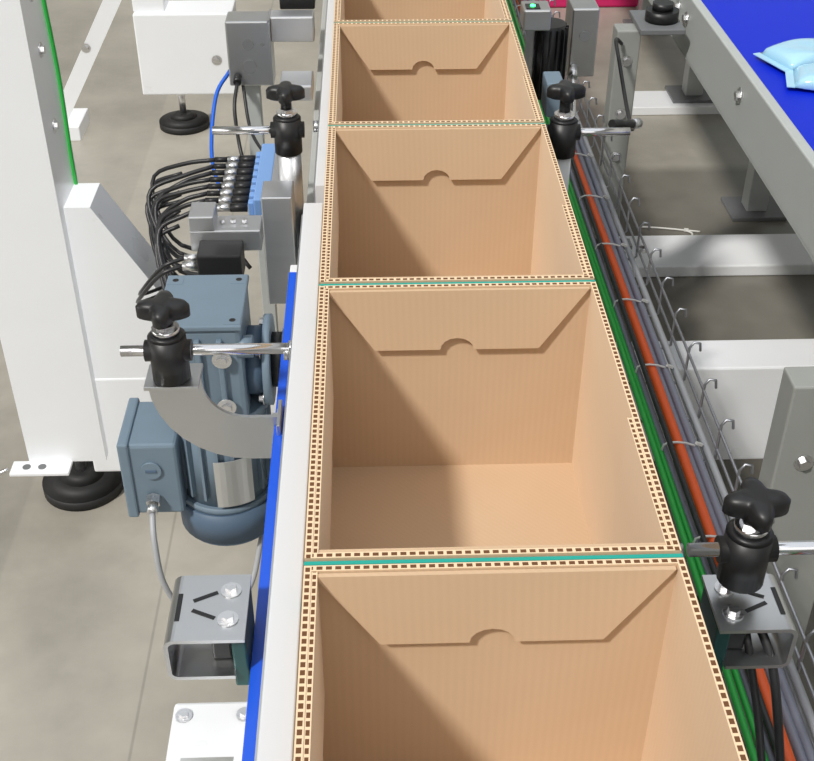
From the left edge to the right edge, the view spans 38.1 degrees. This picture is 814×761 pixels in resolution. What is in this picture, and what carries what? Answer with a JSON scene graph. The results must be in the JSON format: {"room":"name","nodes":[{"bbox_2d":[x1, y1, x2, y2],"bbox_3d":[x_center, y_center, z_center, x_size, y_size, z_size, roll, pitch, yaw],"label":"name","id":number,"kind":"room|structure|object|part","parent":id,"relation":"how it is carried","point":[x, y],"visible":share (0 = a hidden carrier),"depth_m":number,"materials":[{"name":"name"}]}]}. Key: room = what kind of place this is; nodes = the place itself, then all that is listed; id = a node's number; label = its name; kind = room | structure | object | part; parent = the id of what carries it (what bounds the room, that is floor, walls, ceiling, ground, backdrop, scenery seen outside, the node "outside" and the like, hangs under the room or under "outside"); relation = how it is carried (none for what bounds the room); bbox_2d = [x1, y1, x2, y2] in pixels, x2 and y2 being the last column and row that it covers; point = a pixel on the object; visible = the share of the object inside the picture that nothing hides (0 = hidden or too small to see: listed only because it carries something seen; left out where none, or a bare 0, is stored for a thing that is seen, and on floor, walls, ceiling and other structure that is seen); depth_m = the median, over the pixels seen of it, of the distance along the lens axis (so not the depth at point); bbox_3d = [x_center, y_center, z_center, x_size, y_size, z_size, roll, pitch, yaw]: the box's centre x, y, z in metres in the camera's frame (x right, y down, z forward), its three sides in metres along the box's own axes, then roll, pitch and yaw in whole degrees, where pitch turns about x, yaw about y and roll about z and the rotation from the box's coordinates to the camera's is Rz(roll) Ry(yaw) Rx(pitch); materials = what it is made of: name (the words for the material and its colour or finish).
{"room":"factory packaging line","nodes":[
{"label":"factory packaging line","id":0,"kind":"room"},
{"bbox_2d":[0,0,813,760],"bbox_3d":[-0.030,-0.796,3.966,14.000,0.100,16.000,-1,35,-2],"label":"floor","id":1,"kind":"structure","parent":0,"point":[85,606],"depth_m":2.92,"materials":[{"name":"concrete"}]},
{"bbox_2d":[63,0,239,140],"bbox_3d":[-0.890,-1.377,3.571,0.694,1.300,0.175,-4,36,-6],"label":"frame","id":2,"kind":"object","parent":1,"relation":"on","point":[181,44],"visible":0.85,"depth_m":3.75,"materials":[{"name":"white paint"}]},
{"bbox_2d":[0,0,813,511],"bbox_3d":[0.097,-0.287,2.086,1.839,1.249,0.226,-1,35,-2],"label":"frame","id":3,"kind":"object","parent":1,"relation":"on","point":[74,267],"visible":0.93,"depth_m":2.15,"materials":[{"name":"white paint"}]},
{"bbox_2d":[116,0,813,760],"bbox_3d":[-0.033,-0.526,2.685,0.958,0.945,6.804,-1,35,-2],"label":"conveyor","id":4,"kind":"object","parent":1,"relation":"on","point":[208,447],"visible":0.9,"depth_m":1.65,"materials":[{"name":"silver metal"}]},
{"bbox_3d":[-0.290,0.116,1.753,0.255,0.507,0.230,-1,35,-2],"label":"gear motor","id":5,"kind":"part","parent":4,"relation":"part of","materials":[{"name":"paint"}]},
{"bbox_3d":[-0.135,-0.307,1.732,0.040,0.092,4.600,-1,35,-2],"label":"guide rail","id":6,"kind":"part","parent":4,"relation":"part of","materials":[{"name":"white metal"}]},
{"bbox_2d":[334,0,511,22],"bbox_3d":[0.020,-0.635,2.269,0.306,0.260,0.428,-1,35,-2],"label":"carton","id":7,"kind":"object","parent":4,"relation":"on","point":[345,11],"visible":0.22,"depth_m":2.43,"materials":[{"name":"cardboard"}]},
{"bbox_2d":[328,21,543,124],"bbox_3d":[0.035,-0.382,1.913,0.306,0.260,0.428,-1,35,-2],"label":"carton","id":8,"kind":"object","parent":4,"relation":"on","point":[389,73],"visible":0.52,"depth_m":2.04,"materials":[{"name":"cardboard"}]},
{"bbox_2d":[319,124,593,283],"bbox_3d":[0.049,-0.130,1.558,0.306,0.260,0.428,-1,35,-2],"label":"carton","id":9,"kind":"object","parent":4,"relation":"on","point":[473,202],"visible":0.49,"depth_m":1.70,"materials":[{"name":"cardboard"}]},
{"bbox_2d":[304,282,680,561],"bbox_3d":[0.063,0.123,1.203,0.306,0.260,0.428,-1,35,-2],"label":"carton","id":10,"kind":"object","parent":4,"relation":"on","point":[471,420],"visible":0.58,"depth_m":1.35,"materials":[{"name":"cardboard"}]},
{"bbox_2d":[293,558,748,760],"bbox_3d":[0.077,0.376,0.848,0.306,0.260,0.428,-1,35,-2],"label":"carton","id":11,"kind":"object","parent":4,"relation":"on","point":[596,659],"visible":1,"depth_m":0.99,"materials":[{"name":"cardboard"}]},
{"bbox_3d":[0.210,-0.311,1.743,0.024,0.088,4.600,-1,35,-2],"label":"guide rail","id":12,"kind":"part","parent":4,"relation":"part of","materials":[{"name":"green"}]},
{"bbox_2d":[506,0,813,760],"bbox_3d":[0.359,-0.067,1.861,0.208,0.167,4.100,-1,35,-2],"label":"cable tray","id":13,"kind":"object","parent":4,"relation":"on","point":[704,508],"depth_m":1.79,"materials":[{"name":"silver metal"}]},
{"bbox_2d":[522,0,637,6],"bbox_3d":[0.723,-1.864,5.017,0.540,0.424,0.440,-1,35,-2],"label":"storage bin","id":14,"kind":"object","parent":1,"relation":"on","point":[558,3],"visible":0.46,"depth_m":4.97,"materials":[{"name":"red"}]},
{"bbox_2d":[592,0,685,339],"bbox_3d":[0.466,-0.307,2.491,0.180,0.814,0.698,4,36,5],"label":"post","id":15,"kind":"object","parent":1,"relation":"on","point":[659,18],"visible":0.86,"depth_m":2.51,"materials":[{"name":"metal"}]},
{"bbox_2d":[642,226,699,234],"bbox_3d":[0.749,-0.427,3.355,0.168,0.007,0.046,10,37,13],"label":"cable tie","id":16,"kind":"object","parent":1,"relation":"on","point":[684,229],"visible":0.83,"depth_m":3.36,"materials":[{"name":"white"}]},
{"bbox_2d":[619,234,813,276],"bbox_3d":[0.917,-0.348,3.215,0.665,0.043,0.175,-1,35,-2],"label":"frame bar","id":17,"kind":"object","parent":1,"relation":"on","point":[738,254],"visible":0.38,"depth_m":3.18,"materials":[{"name":"white paint"}]},
{"bbox_2d":[623,0,813,260],"bbox_3d":[0.952,-1.391,3.982,0.830,0.856,6.350,-1,35,-2],"label":"conveyor","id":18,"kind":"object","parent":1,"relation":"on","point":[750,63],"visible":0.87,"depth_m":2.23,"materials":[{"name":"grey metal"}]},
{"bbox_2d":[721,366,813,734],"bbox_3d":[0.559,0.275,1.780,0.138,0.690,0.100,-1,35,-2],"label":"post","id":19,"kind":"object","parent":1,"relation":"on","point":[787,467],"visible":0.3,"depth_m":1.66,"materials":[{"name":"metal"}]}
]}

